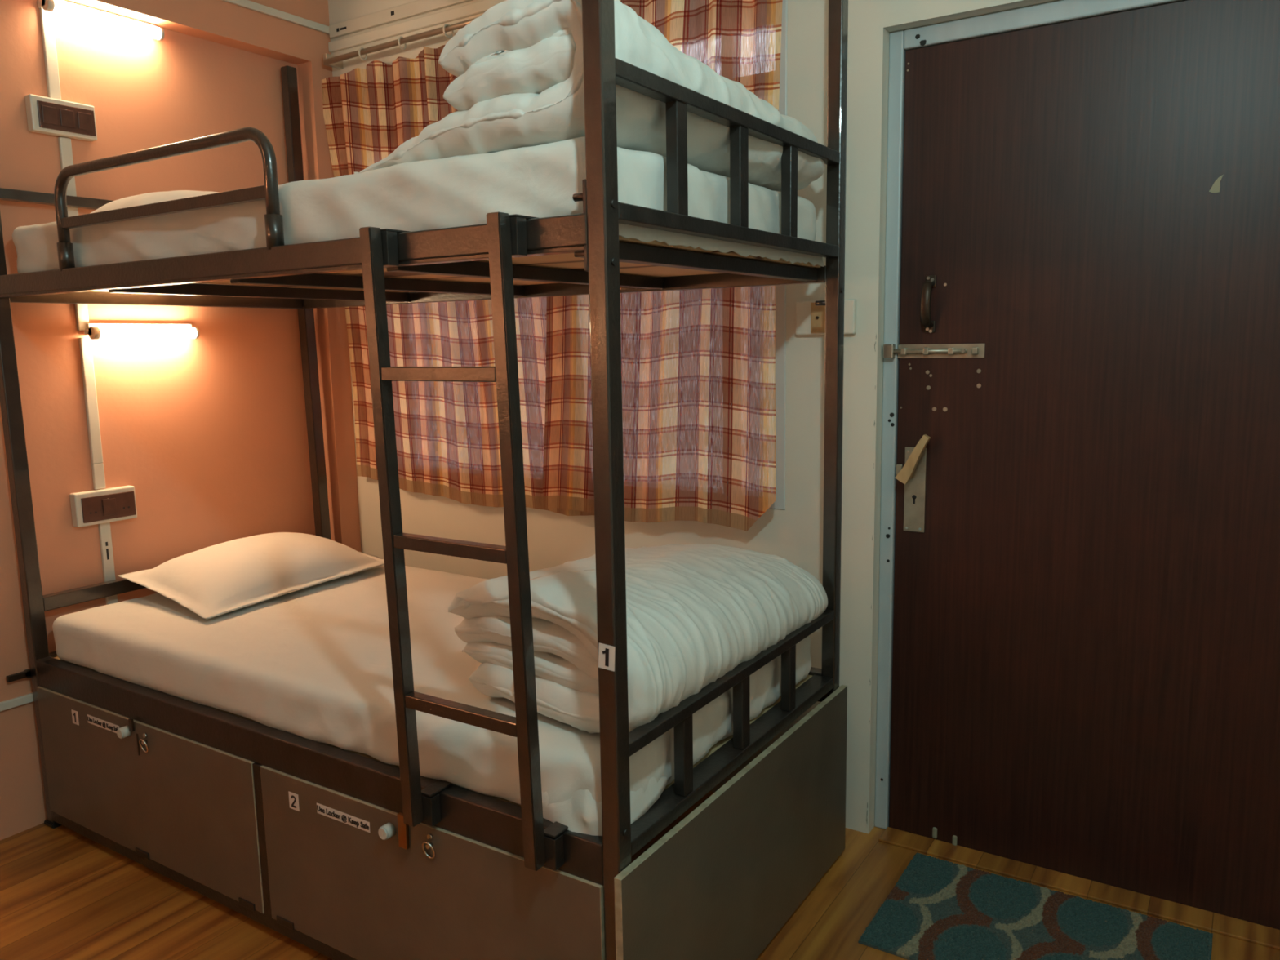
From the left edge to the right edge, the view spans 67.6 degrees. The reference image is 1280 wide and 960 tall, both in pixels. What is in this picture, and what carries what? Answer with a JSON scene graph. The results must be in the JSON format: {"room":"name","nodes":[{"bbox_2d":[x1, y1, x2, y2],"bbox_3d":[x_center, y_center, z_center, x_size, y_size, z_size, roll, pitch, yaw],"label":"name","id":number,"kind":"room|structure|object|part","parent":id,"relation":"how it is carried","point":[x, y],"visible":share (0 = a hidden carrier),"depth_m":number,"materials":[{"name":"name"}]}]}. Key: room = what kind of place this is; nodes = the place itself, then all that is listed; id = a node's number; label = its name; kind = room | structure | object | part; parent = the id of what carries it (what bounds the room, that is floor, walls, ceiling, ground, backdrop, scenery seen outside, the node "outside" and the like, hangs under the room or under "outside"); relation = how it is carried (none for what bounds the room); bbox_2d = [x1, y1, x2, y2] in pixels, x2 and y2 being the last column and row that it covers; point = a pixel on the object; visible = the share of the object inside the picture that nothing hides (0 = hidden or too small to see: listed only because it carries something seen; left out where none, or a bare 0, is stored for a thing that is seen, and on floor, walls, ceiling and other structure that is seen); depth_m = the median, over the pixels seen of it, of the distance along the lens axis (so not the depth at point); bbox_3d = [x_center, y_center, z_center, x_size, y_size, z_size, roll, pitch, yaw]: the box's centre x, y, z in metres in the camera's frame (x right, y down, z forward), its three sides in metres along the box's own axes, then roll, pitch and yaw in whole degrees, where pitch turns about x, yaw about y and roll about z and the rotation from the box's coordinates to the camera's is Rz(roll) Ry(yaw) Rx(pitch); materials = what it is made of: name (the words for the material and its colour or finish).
{"room":"dormitory","nodes":[
{"label":"dormitory","id":0,"kind":"room"},
{"bbox_2d":[0,0,361,840],"bbox_3d":[-2.195,-0.294,1.800,0.252,2.750,4.300,4,10,32],"label":"wall","id":1,"kind":"structure","parent":0,"point":[209,433],"depth_m":2.85,"materials":[{"name":"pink paint"}]},
{"bbox_2d":[0,692,34,711],"bbox_3d":[-2.394,0.772,1.503,0.012,0.023,2.713,4,10,32],"label":"cable conduit","id":2,"kind":"object","parent":1,"relation":"attached to","point":[23,700],"visible":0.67,"depth_m":2.58,"materials":[{"name":"white plastic"}]},
{"bbox_2d":[39,7,61,99],"bbox_3d":[-1.577,-1.154,2.556,0.012,0.268,0.030,4,10,32],"label":"cable conduit","id":3,"kind":"object","parent":1,"relation":"attached to","point":[46,20],"visible":0.74,"depth_m":2.55,"materials":[{"name":"white plastic"}]},
{"bbox_2d":[24,93,97,141],"bbox_3d":[-1.559,-0.976,2.583,0.037,0.092,0.168,4,10,32],"label":"board","id":4,"kind":"object","parent":1,"relation":"attached to","point":[45,115],"visible":1,"depth_m":2.56,"materials":[{"name":"beige plastic"}]},
{"bbox_2d":[41,105,57,124],"bbox_3d":[-1.567,-0.968,2.539,0.004,0.044,0.036,4,10,32],"label":"rocker switch","id":5,"kind":"object","parent":4,"relation":"attached to","point":[49,113],"depth_m":2.54,"materials":[{"name":"brown plastic"}]},
{"bbox_3d":[-1.545,-0.974,2.581,0.006,0.068,0.146,4,10,32],"label":"plate","id":6,"kind":"part","parent":4,"relation":"part of","materials":[{"name":"brown plastic"}]},
{"bbox_2d":[59,108,75,128],"bbox_3d":[-1.542,-0.974,2.578,0.004,0.044,0.036,4,10,32],"label":"rocker switch","id":7,"kind":"object","parent":4,"relation":"attached to","point":[67,116],"depth_m":2.58,"materials":[{"name":"brown plastic"}]},
{"bbox_2d":[77,111,92,131],"bbox_3d":[-1.517,-0.980,2.616,0.004,0.044,0.036,4,10,32],"label":"rocker switch","id":8,"kind":"object","parent":4,"relation":"attached to","point":[84,118],"depth_m":2.61,"materials":[{"name":"brown plastic"}]},
{"bbox_2d":[57,137,88,330],"bbox_3d":[-1.560,-0.674,2.639,0.012,0.518,0.030,4,10,32],"label":"cable conduit","id":9,"kind":"object","parent":1,"relation":"attached to","point":[64,144],"visible":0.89,"depth_m":2.62,"materials":[{"name":"white plastic"}]},
{"bbox_2d":[78,337,102,463],"bbox_3d":[-1.552,-0.223,2.705,0.012,0.355,0.030,4,10,32],"label":"cable conduit","id":10,"kind":"object","parent":1,"relation":"attached to","point":[85,344],"visible":1,"depth_m":2.70,"materials":[{"name":"white plastic"}]},
{"bbox_2d":[91,462,106,489],"bbox_3d":[-1.548,-0.011,2.736,0.012,0.073,0.030,4,10,32],"label":"cable conduit","id":11,"kind":"object","parent":1,"relation":"attached to","point":[98,472],"visible":1,"depth_m":2.73,"materials":[{"name":"white plastic"}]},
{"bbox_2d":[37,0,164,40],"bbox_3d":[-1.483,-1.276,2.646,0.059,0.045,0.320,4,10,32],"label":"lamp","id":12,"kind":"object","parent":1,"relation":"attached to","point":[60,6],"visible":1,"depth_m":2.62,"materials":[{"name":"beige"}]},
{"bbox_2d":[69,485,137,527],"bbox_3d":[-1.535,0.074,2.744,0.037,0.095,0.172,4,10,32],"label":"board","id":13,"kind":"object","parent":1,"relation":"attached to","point":[95,507],"visible":1,"depth_m":2.73,"materials":[{"name":"beige plastic"}]},
{"bbox_3d":[-1.521,0.077,2.742,0.006,0.071,0.150,4,10,32],"label":"plate","id":14,"kind":"part","parent":13,"relation":"part of","materials":[{"name":"brown plastic"}]},
{"bbox_2d":[102,497,116,515],"bbox_3d":[-1.518,0.077,2.739,0.004,0.047,0.037,4,10,32],"label":"rocker switch","id":15,"kind":"object","parent":13,"relation":"attached to","point":[108,504],"depth_m":2.74,"materials":[{"name":"brown plastic"}]},
{"bbox_2d":[97,522,117,604],"bbox_3d":[-1.538,0.525,2.816,0.012,0.813,0.030,4,10,32],"label":"cable conduit","id":16,"kind":"object","parent":1,"relation":"attached to","point":[104,531],"visible":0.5,"depth_m":2.77,"materials":[{"name":"white plastic"}]},
{"bbox_2d":[84,323,199,339],"bbox_3d":[-1.450,-0.435,2.797,0.059,0.045,0.316,4,10,32],"label":"lamp","id":17,"kind":"object","parent":1,"relation":"attached to","point":[95,331],"visible":1,"depth_m":2.77,"materials":[{"name":"beige"}]},
{"bbox_2d":[98,327,196,338],"bbox_3d":[-1.438,-0.429,2.794,0.033,0.033,0.290,4,10,32],"label":"diffuser","id":18,"kind":"object","parent":17,"relation":"attached to","point":[104,332],"depth_m":2.78,"materials":[{"name":"white plastic"}]},
{"bbox_2d":[222,0,329,34],"bbox_3d":[-2.070,-1.263,1.636,0.012,0.023,3.815,4,10,32],"label":"cable conduit","id":19,"kind":"object","parent":1,"relation":"attached to","point":[247,4],"visible":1,"depth_m":3.05,"materials":[{"name":"white plastic"}]},
{"bbox_2d":[0,791,1279,959],"bbox_3d":[-0.498,1.199,1.052,4.300,0.050,4.500,4,10,32],"label":"floor","id":20,"kind":"structure","parent":0,"point":[65,895],"depth_m":2.23,"materials":[{"name":"brown wood"}]},
{"bbox_2d":[0,0,848,959],"bbox_3d":[-0.604,-0.203,2.369,1.975,2.350,1.051,4,10,32],"label":"bunk bed","id":21,"kind":"object","parent":20,"relation":"on","point":[308,841],"visible":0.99,"depth_m":1.98,"materials":[{"name":"brown metal"}]},
{"bbox_3d":[-1.645,-0.136,2.512,0.034,2.212,0.038,4,10,32],"label":"post","id":22,"kind":"part","parent":21,"relation":"part of","materials":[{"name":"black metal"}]},
{"bbox_3d":[-1.378,0.456,3.001,0.030,0.074,0.908,4,10,32],"label":"rail","id":23,"kind":"part","parent":21,"relation":"part of","materials":[{"name":"black metal"}]},
{"bbox_3d":[-1.401,-0.791,2.820,0.028,0.027,0.908,4,10,32],"label":"rail","id":24,"kind":"part","parent":21,"relation":"part of","materials":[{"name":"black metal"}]},
{"bbox_3d":[-1.381,0.277,2.975,0.030,0.038,0.908,4,10,32],"label":"rail","id":25,"kind":"part","parent":21,"relation":"part of","materials":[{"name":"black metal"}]},
{"bbox_3d":[-1.263,0.617,2.340,0.027,0.027,0.023,4,10,32],"label":"door knob","id":26,"kind":"part","parent":21,"relation":"part of","materials":[{"name":"grey plastic"}]},
{"bbox_3d":[-1.234,0.627,2.333,0.027,0.090,0.006,4,10,32],"label":"latch plate","id":27,"kind":"part","parent":21,"relation":"part of","materials":[{"name":"brown metal"}]},
{"bbox_3d":[-1.231,0.762,2.364,0.929,0.355,0.014,4,10,32],"label":"locker door","id":28,"kind":"part","parent":21,"relation":"part of","materials":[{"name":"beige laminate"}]},
{"bbox_3d":[-1.395,-0.539,2.856,0.030,0.038,0.908,4,10,32],"label":"rail","id":29,"kind":"part","parent":21,"relation":"part of","materials":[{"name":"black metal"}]},
{"bbox_3d":[-1.031,-0.585,2.040,0.798,0.236,0.025,4,10,32],"label":"guard rail","id":30,"kind":"part","parent":21,"relation":"part of","materials":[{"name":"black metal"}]},
{"bbox_3d":[-0.831,0.980,2.154,1.862,0.031,0.038,4,10,32],"label":"rail","id":31,"kind":"part","parent":21,"relation":"part of","materials":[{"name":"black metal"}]},
{"bbox_3d":[-0.854,-0.435,1.951,1.862,0.054,0.035,4,10,32],"label":"rail","id":32,"kind":"part","parent":21,"relation":"part of","materials":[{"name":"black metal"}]},
{"bbox_3d":[-1.121,-0.258,3.291,0.066,2.212,0.038,4,10,32],"label":"post","id":33,"kind":"part","parent":21,"relation":"part of","materials":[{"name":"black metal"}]},
{"bbox_3d":[-0.831,0.577,2.105,1.862,0.074,0.051,4,10,32],"label":"rail","id":34,"kind":"part","parent":21,"relation":"part of","materials":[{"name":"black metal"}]},
{"bbox_3d":[-0.490,0.679,1.848,0.027,0.027,0.023,4,10,32],"label":"door knob","id":35,"kind":"part","parent":21,"relation":"part of","materials":[{"name":"grey plastic"}]},
{"bbox_3d":[-0.453,0.672,1.832,0.022,0.068,0.008,4,10,32],"label":"latch plate","id":36,"kind":"part","parent":21,"relation":"part of","materials":[{"name":"gold metal"}]},
{"bbox_2d":[12,136,823,273],"bbox_3d":[-0.590,-0.570,2.324,1.842,0.163,0.917,4,10,32],"label":"mattress","id":37,"kind":"object","parent":21,"relation":"on","point":[542,180],"visible":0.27,"depth_m":1.75,"materials":[{"name":"white fabric"}]},
{"bbox_2d":[90,190,217,213],"bbox_3d":[-1.196,-0.732,2.633,0.436,0.112,0.640,4,10,32],"label":"pillow","id":38,"kind":"object","parent":37,"relation":"on","point":[156,197],"visible":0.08,"depth_m":2.43,"materials":[{"name":"white fabric"}]},
{"bbox_2d":[354,0,824,191],"bbox_3d":[-0.064,-0.727,1.968,0.644,0.254,0.904,4,10,32],"label":"quilt","id":39,"kind":"object","parent":37,"relation":"on","point":[518,65],"visible":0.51,"depth_m":1.58,"materials":[{"name":"white fabric"}]},
{"bbox_2d":[52,564,811,835],"bbox_3d":[-0.577,0.433,2.460,1.834,0.144,0.943,4,10,32],"label":"mattress","id":40,"kind":"object","parent":21,"relation":"on","point":[314,662],"visible":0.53,"depth_m":2.13,"materials":[{"name":"white fabric"}]},
{"bbox_2d":[118,532,384,619],"bbox_3d":[-1.124,0.242,2.869,0.486,0.122,0.705,4,10,32],"label":"pillow","id":41,"kind":"object","parent":40,"relation":"on","point":[225,577],"visible":0.99,"depth_m":2.73,"materials":[{"name":"white fabric"}]},
{"bbox_2d":[448,544,827,733],"bbox_3d":[0.002,0.273,2.101,0.564,0.267,0.849,4,10,32],"label":"quilt","id":42,"kind":"object","parent":40,"relation":"on","point":[695,613],"visible":0.83,"depth_m":1.84,"materials":[{"name":"white fabric"}]},
{"bbox_3d":[-0.437,0.822,1.858,0.898,0.355,0.014,4,10,32],"label":"locker door","id":43,"kind":"part","parent":21,"relation":"part of","materials":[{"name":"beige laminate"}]},
{"bbox_2d":[359,212,568,871],"bbox_3d":[-0.293,0.110,1.644,0.362,1.078,0.090,4,10,32],"label":"ladder","id":44,"kind":"object","parent":21,"relation":"attached to","point":[506,233],"visible":0.92,"depth_m":1.60,"materials":[{"name":"brown metal"}]},
{"bbox_3d":[-0.341,-0.541,2.742,1.862,0.038,0.033,4,10,32],"label":"rail","id":45,"kind":"part","parent":21,"relation":"part of","materials":[{"name":"brown metal"}]},
{"bbox_3d":[-0.075,-0.385,1.450,0.008,0.135,0.028,4,10,32],"label":"joint plate","id":46,"kind":"part","parent":21,"relation":"part of","materials":[{"name":"black metal"}]},
{"bbox_3d":[-0.050,-0.084,1.485,0.034,2.350,0.038,4,10,32],"label":"post","id":47,"kind":"part","parent":21,"relation":"part of","materials":[{"name":"brown metal"}]},
{"bbox_3d":[0.197,-0.672,1.801,0.029,0.026,0.908,4,10,32],"label":"foot rail","id":48,"kind":"part","parent":21,"relation":"part of","materials":[{"name":"black metal"}]},
{"bbox_3d":[0.201,-0.468,1.831,0.029,0.026,0.908,4,10,32],"label":"foot rail","id":49,"kind":"part","parent":21,"relation":"part of","materials":[{"name":"black metal"}]},
{"bbox_3d":[0.241,0.793,1.999,0.015,0.435,1.014,4,10,32],"label":"foot panel","id":50,"kind":"part","parent":21,"relation":"part of","materials":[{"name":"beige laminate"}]},
{"bbox_3d":[0.216,0.384,1.955,0.029,0.022,0.908,4,10,32],"label":"foot rail","id":51,"kind":"part","parent":21,"relation":"part of","materials":[{"name":"black metal"}]},
{"bbox_3d":[0.209,0.556,1.986,0.051,0.026,0.908,4,10,32],"label":"foot rail","id":52,"kind":"part","parent":21,"relation":"part of","materials":[{"name":"black metal"}]},
{"bbox_3d":[-0.325,0.455,2.886,1.862,0.074,0.036,4,10,32],"label":"rail","id":53,"kind":"part","parent":21,"relation":"part of","materials":[{"name":"black metal"}]},
{"bbox_3d":[0.460,-0.208,2.272,0.034,2.350,0.038,4,10,32],"label":"post","id":54,"kind":"part","parent":21,"relation":"part of","materials":[{"name":"brown metal"}]},
{"bbox_2d":[857,852,1213,959],"bbox_3d":[0.860,0.994,2.079,0.648,0.013,0.418,4,10,32],"label":"door mat","id":55,"kind":"object","parent":20,"relation":"on","point":[937,908],"visible":1,"depth_m":2.12,"materials":[{"name":"teal fabric"}]},
{"bbox_2d":[328,0,1058,833],"bbox_3d":[0.556,-0.440,2.465,3.850,2.750,0.186,4,10,32],"label":"wall","id":56,"kind":"structure","parent":0,"point":[794,534],"depth_m":2.46,"materials":[{"name":"beige paint"}]},
{"bbox_2d":[323,17,477,69],"bbox_3d":[-0.314,-1.334,2.728,1.708,0.055,0.084,4,10,32],"label":"curtain rod","id":57,"kind":"object","parent":56,"relation":"attached to","point":[330,60],"visible":0.55,"depth_m":2.99,"materials":[{"name":"silver metal"}]},
{"bbox_2d":[321,44,594,515],"bbox_3d":[-0.605,-0.632,3.028,1.089,1.435,0.045,4,10,32],"label":"curtain","id":58,"kind":"object","parent":57,"relation":"hanging from","point":[447,436],"visible":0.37,"depth_m":3.09,"materials":[{"name":"fabric"}]},
{"bbox_2d":[542,0,782,531],"bbox_3d":[0.021,-0.584,2.602,0.790,1.431,0.046,4,10,32],"label":"curtain","id":59,"kind":"object","parent":57,"relation":"hanging from","point":[698,366],"visible":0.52,"depth_m":2.57,"materials":[{"name":"fabric"}]},
{"bbox_2d":[328,0,471,38],"bbox_3d":[0.407,-1.395,2.292,3.436,0.040,0.014,4,10,32],"label":"cable conduit","id":60,"kind":"object","parent":56,"relation":"attached to","point":[417,7],"visible":1,"depth_m":3.06,"materials":[{"name":"white plastic"}]},
{"bbox_2d":[328,0,506,53],"bbox_3d":[0.427,-1.349,2.294,3.498,0.033,0.022,4,10,32],"label":"trim","id":61,"kind":"structure","parent":56,"relation":"attached to","point":[480,6],"depth_m":3.01,"materials":[{"name":"beige paint"}]},
{"bbox_2d":[768,0,787,510],"bbox_3d":[-0.263,-0.636,2.898,1.562,1.338,0.078,4,10,32],"label":"window","id":62,"kind":"structure","parent":56,"relation":"in","point":[780,291],"depth_m":2.49,"materials":[{"name":"grey"}]},
{"bbox_2d":[795,298,856,334],"bbox_3d":[0.464,-0.408,2.402,0.157,0.085,0.028,4,10,32],"label":"board","id":63,"kind":"object","parent":56,"relation":"attached to","point":[810,317],"visible":0.8,"depth_m":2.40,"materials":[{"name":"beige paint"}]},
{"bbox_3d":[0.461,-0.407,2.397,0.068,0.076,0.008,4,10,32],"label":"plate","id":64,"kind":"part","parent":63,"relation":"part of","materials":[{"name":"brown wood"}]},
{"bbox_2d":[874,0,1186,829],"bbox_3d":[1.052,-0.038,2.176,1.014,2.022,0.055,4,10,32],"label":"trim","id":65,"kind":"structure","parent":56,"relation":"attached to","point":[1060,11],"depth_m":2.34,"materials":[{"name":"white paint"}]},
{"bbox_2d":[878,826,1279,950],"bbox_3d":[1.063,0.967,2.262,1.000,0.007,0.074,4,10,32],"label":"threshold","id":66,"kind":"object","parent":56,"relation":"attached to","point":[1258,934],"depth_m":2.25,"materials":[{"name":"brown wood"}]},
{"bbox_2d":[883,0,1279,929],"bbox_3d":[1.017,-0.015,2.170,0.953,1.974,0.088,4,10,32],"label":"door","id":67,"kind":"structure","parent":56,"relation":"in","point":[1086,658],"depth_m":2.17,"materials":[{"name":"brown wood"}]},
{"bbox_3d":[0.678,-0.052,2.362,0.082,0.124,0.049,4,10,32],"label":"lever handle","id":68,"kind":"part","parent":67,"relation":"part of","materials":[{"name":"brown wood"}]},
{"bbox_3d":[0.689,0.025,2.398,0.053,0.214,0.005,4,10,32],"label":"lock plate","id":69,"kind":"part","parent":67,"relation":"part of","materials":[{"name":"silver metal"}]},
{"bbox_3d":[0.692,-0.423,2.301,0.026,0.136,0.046,4,10,32],"label":"pull handle","id":70,"kind":"part","parent":67,"relation":"part of","materials":[{"name":"brown metal"}]}
]}

